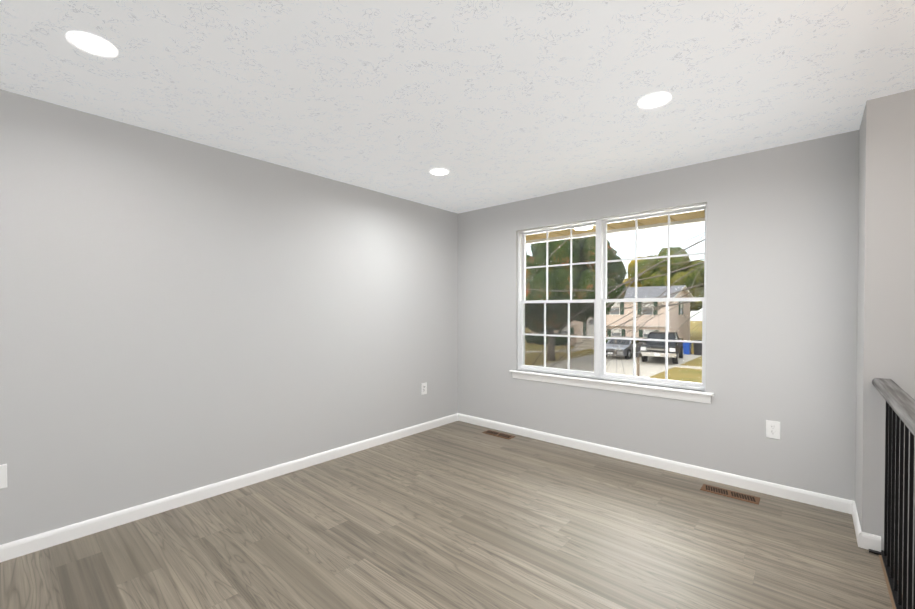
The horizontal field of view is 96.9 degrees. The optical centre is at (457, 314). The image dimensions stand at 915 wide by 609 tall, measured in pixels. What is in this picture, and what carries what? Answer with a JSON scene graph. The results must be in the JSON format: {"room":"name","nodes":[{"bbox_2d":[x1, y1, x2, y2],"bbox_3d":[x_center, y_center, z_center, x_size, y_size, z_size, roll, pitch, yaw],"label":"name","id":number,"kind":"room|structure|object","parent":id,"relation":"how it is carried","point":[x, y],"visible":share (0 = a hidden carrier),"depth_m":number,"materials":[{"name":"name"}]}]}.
{"room":"empty living room","nodes":[
{"label":"empty living room","id":0,"kind":"room"},
{"bbox_2d":[0,89,457,544],"bbox_3d":[-2.167,0.203,2.412,0.120,2.740,6.790,1,1,41],"label":"wall","id":1,"kind":"structure","parent":0,"point":[178,315],"depth_m":2.72,"materials":[{"name":"grey paint"}]},
{"bbox_2d":[0,464,6,488],"bbox_3d":[-2.374,0.838,2.086,0.009,0.124,0.080,1,1,41],"label":"electrical outlet","id":2,"kind":"object","parent":1,"relation":"attached to","point":[3,475],"visible":1,"depth_m":2.10,"materials":[{"name":"white plastic"}]},
{"bbox_2d":[0,413,459,561],"bbox_3d":[-2.134,1.231,2.360,0.014,0.085,6.500,1,1,41],"label":"baseboard","id":3,"kind":"structure","parent":1,"relation":"attached to","point":[64,534],"depth_m":2.71,"materials":[{"name":"white wood"}]},
{"bbox_2d":[421,382,426,394],"bbox_3d":[-0.358,0.795,4.382,0.009,0.124,0.080,1,1,41],"label":"electrical outlet","id":4,"kind":"object","parent":1,"relation":"attached to","point":[423,388],"visible":1,"depth_m":4.37,"materials":[{"name":"white plastic"}]},
{"bbox_2d":[0,421,892,608],"bbox_3d":[-0.467,1.416,0.899,4.450,0.250,6.500,1,1,41],"label":"floor","id":5,"kind":"structure","parent":0,"point":[458,515],"depth_m":2.24,"materials":[{"name":"brown wood"}]},
{"bbox_2d":[482,430,514,438],"bbox_3d":[0.428,1.249,4.244,0.344,0.006,0.124,1,1,41],"label":"floor vent","id":6,"kind":"object","parent":5,"relation":"in","point":[498,434],"visible":1,"depth_m":4.23,"materials":[{"name":"brown metal"}]},
{"bbox_2d":[700,484,759,504],"bbox_3d":[1.927,1.265,2.875,0.344,0.006,0.124,1,1,41],"label":"floor vent","id":7,"kind":"object","parent":5,"relation":"in","point":[731,494],"visible":1,"depth_m":2.85,"materials":[{"name":"brown metal"}]},
{"bbox_2d":[879,555,895,608],"bbox_3d":[1.255,1.288,1.002,0.044,0.004,3.127,1,1,41],"label":"trim","id":8,"kind":"structure","parent":5,"relation":"on","point":[887,584],"depth_m":1.93,"materials":[{"name":"brown wood"}]},
{"bbox_2d":[869,378,914,608],"bbox_3d":[1.294,0.838,1.062,0.088,0.971,2.977,1,1,41],"label":"stair railing","id":9,"kind":"object","parent":5,"relation":"on","point":[900,407],"visible":1,"depth_m":1.77,"materials":[{"name":"black metal"}]},
{"bbox_2d":[0,0,914,213],"bbox_3d":[-0.450,-1.209,0.888,4.690,0.120,6.790,1,1,41],"label":"ceiling","id":10,"kind":"structure","parent":0,"point":[488,103],"depth_m":1.99,"materials":[{"name":"white paint"}]},
{"bbox_2d":[66,31,118,57],"bbox_3d":[-1.561,-1.156,1.737,0.168,0.006,0.168,1,1,41],"label":"recessed light","id":11,"kind":"object","parent":10,"relation":"in","point":[92,44],"visible":1,"depth_m":1.73,"materials":[{"name":"white plastic"}]},
{"bbox_2d":[429,168,449,175],"bbox_3d":[-0.149,-1.175,3.331,0.168,0.006,0.168,1,1,41],"label":"recessed light","id":12,"kind":"object","parent":10,"relation":"in","point":[439,171],"visible":1,"depth_m":3.32,"materials":[{"name":"white plastic"}]},
{"bbox_2d":[637,92,671,108],"bbox_3d":[1.066,-1.161,2.199,0.168,0.006,0.168,1,1,41],"label":"recessed light","id":13,"kind":"object","parent":10,"relation":"in","point":[653,100],"visible":1,"depth_m":2.19,"materials":[{"name":"white plastic"}]},
{"bbox_2d":[458,130,858,500],"bbox_3d":[1.334,0.188,3.743,3.386,2.740,0.170,1,1,41],"label":"wall","id":14,"kind":"structure","parent":0,"point":[781,282],"depth_m":2.98,"materials":[{"name":"grey paint"}]},
{"bbox_2d":[509,370,713,403],"bbox_3d":[1.264,0.629,3.699,1.839,0.085,0.085,1,1,41],"label":"window sill","id":15,"kind":"structure","parent":14,"relation":"attached to","point":[670,393],"depth_m":3.54,"materials":[{"name":"white wood"}]},
{"bbox_2d":[518,203,706,390],"bbox_3d":[1.327,-0.145,3.762,1.729,1.461,0.124,1,1,41],"label":"window","id":16,"kind":"structure","parent":14,"relation":"in","point":[600,300],"depth_m":3.71,"materials":[{"name":"white plastic"}]},
{"bbox_2d":[525,303,593,371],"bbox_3d":[1.033,0.216,4.095,0.830,0.704,0.001,1,1,41],"label":"screen","id":17,"kind":"object","parent":16,"relation":"attached to","point":[571,338],"depth_m":4.08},
{"bbox_2d":[526,210,704,243],"bbox_3d":[1.891,-1.037,3.898,9.000,0.255,0.820,1,1,41],"label":"soffit","id":18,"kind":"structure","parent":14,"relation":"attached to","point":[530,239],"depth_m":4.30,"materials":[{"name":"plastic"}]},
{"bbox_2d":[460,414,847,512],"bbox_3d":[1.277,1.216,3.682,3.336,0.085,0.014,1,1,41],"label":"baseboard","id":19,"kind":"structure","parent":14,"relation":"attached to","point":[791,493],"depth_m":3.23,"materials":[{"name":"white wood"}]},
{"bbox_2d":[766,420,779,438],"bbox_3d":[2.219,0.807,2.853,0.080,0.124,0.009,1,1,41],"label":"electrical outlet","id":20,"kind":"object","parent":14,"relation":"attached to","point":[772,429],"visible":1,"depth_m":2.85,"materials":[{"name":"white plastic"}]},
{"bbox_2d":[855,89,914,608],"bbox_3d":[2.887,0.907,2.072,1.204,4.140,0.643,1,1,41],"label":"wall","id":21,"kind":"structure","parent":0,"point":[886,287],"depth_m":2.17,"materials":[{"name":"grey paint"}]},
{"bbox_2d":[848,500,871,549],"bbox_3d":[2.372,1.231,2.394,0.038,0.085,0.467,1,1,41],"label":"baseboard","id":22,"kind":"structure","parent":21,"relation":"attached to","point":[864,540],"depth_m":2.26,"materials":[{"name":"white wood"}]},
{"label":"outside","id":23,"kind":"structure","parent":0,"visible":0},
{"bbox_2d":[525,321,701,382],"bbox_3d":[46.238,2.784,57.502,180.000,0.300,139.830,1,1,41],"label":"ground","id":24,"kind":"structure","parent":23,"point":[693,376],"depth_m":26.16,"materials":[{"name":"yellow plant"}]},
{"bbox_2d":[525,236,626,360],"bbox_3d":[6.001,-1.496,26.576,9.395,8.989,7.824,1,1,41],"label":"tree","id":25,"kind":"object","parent":24,"relation":"on","point":[578,274],"depth_m":23.29,"materials":[{"name":"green plant"}]},
{"bbox_2d":[525,332,646,345],"bbox_3d":[11.330,2.301,36.204,12.449,1.340,1.400,1,1,41],"label":"bushes","id":26,"kind":"object","parent":24,"relation":"on","point":[540,339],"depth_m":38.49,"materials":[{"name":"green plant"}]},
{"bbox_2d":[531,285,692,348],"bbox_3d":[13.926,0.120,38.849,13.700,5.460,9.550,1,1,41],"label":"house","id":27,"kind":"structure","parent":24,"relation":"on","point":[677,327],"depth_m":34.81,"materials":[{"name":"beige"}]},
{"bbox_2d":[525,348,701,377],"bbox_3d":[11.660,2.999,25.203,21.362,0.020,16.000,1,1,41],"label":"paving","id":28,"kind":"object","parent":24,"relation":"on","point":[653,362],"depth_m":24.57,"materials":[{"name":"beige concrete"}]},
{"bbox_2d":[606,336,643,358],"bbox_3d":[11.810,2.248,28.882,1.910,1.396,4.727,1,1,41],"label":"car","id":29,"kind":"object","parent":28,"relation":"on","point":[625,348],"depth_m":27.75,"materials":[{"name":"grey paint"}]},
{"bbox_2d":[640,331,682,363],"bbox_3d":[13.624,2.042,26.839,2.440,1.855,5.895,0,1,33],"label":"truck","id":30,"kind":"object","parent":28,"relation":"on","point":[655,346],"depth_m":25.11,"materials":[{"name":"black paint"}]},
{"bbox_2d":[526,231,704,371],"bbox_3d":[2.771,0.129,9.038,8.546,8.507,9.243,1,1,41],"label":"bare tree","id":31,"kind":"object","parent":24,"relation":"on","point":[670,304],"depth_m":8.43,"materials":[{"name":"brown plant"}]},
{"bbox_2d":[635,352,641,376],"bbox_3d":[8.739,2.434,19.624,0.200,1.280,0.530,1,1,41],"label":"mailbox","id":32,"kind":"object","parent":24,"relation":"on","point":[638,362],"depth_m":19.61,"materials":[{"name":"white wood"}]},
{"bbox_2d":[622,255,655,286],"bbox_3d":[26.592,-2.828,56.130,8.794,10.985,8.802,1,1,41],"label":"tree","id":33,"kind":"object","parent":24,"relation":"on","point":[631,263],"depth_m":54.52,"materials":[{"name":"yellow plant"}]},
{"bbox_2d":[627,247,703,311],"bbox_3d":[24.089,-2.346,46.275,8.848,10.265,7.680,1,1,41],"label":"tree","id":34,"kind":"object","parent":24,"relation":"on","point":[688,277],"depth_m":43.96,"materials":[{"name":"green plant"}]},
{"bbox_2d":[683,342,691,353],"bbox_3d":[17.095,2.460,30.282,0.594,0.980,0.683,1,1,41],"label":"bin","id":35,"kind":"object","parent":24,"relation":"on","point":[686,346],"depth_m":30.05,"materials":[{"name":"blue plastic"}]},
{"bbox_2d":[693,340,701,354],"bbox_3d":[17.762,2.415,29.829,0.670,1.080,0.792,1,1,41],"label":"bin","id":36,"kind":"object","parent":24,"relation":"on","point":[698,351],"depth_m":29.61,"materials":[{"name":"grey plastic"}]}
]}

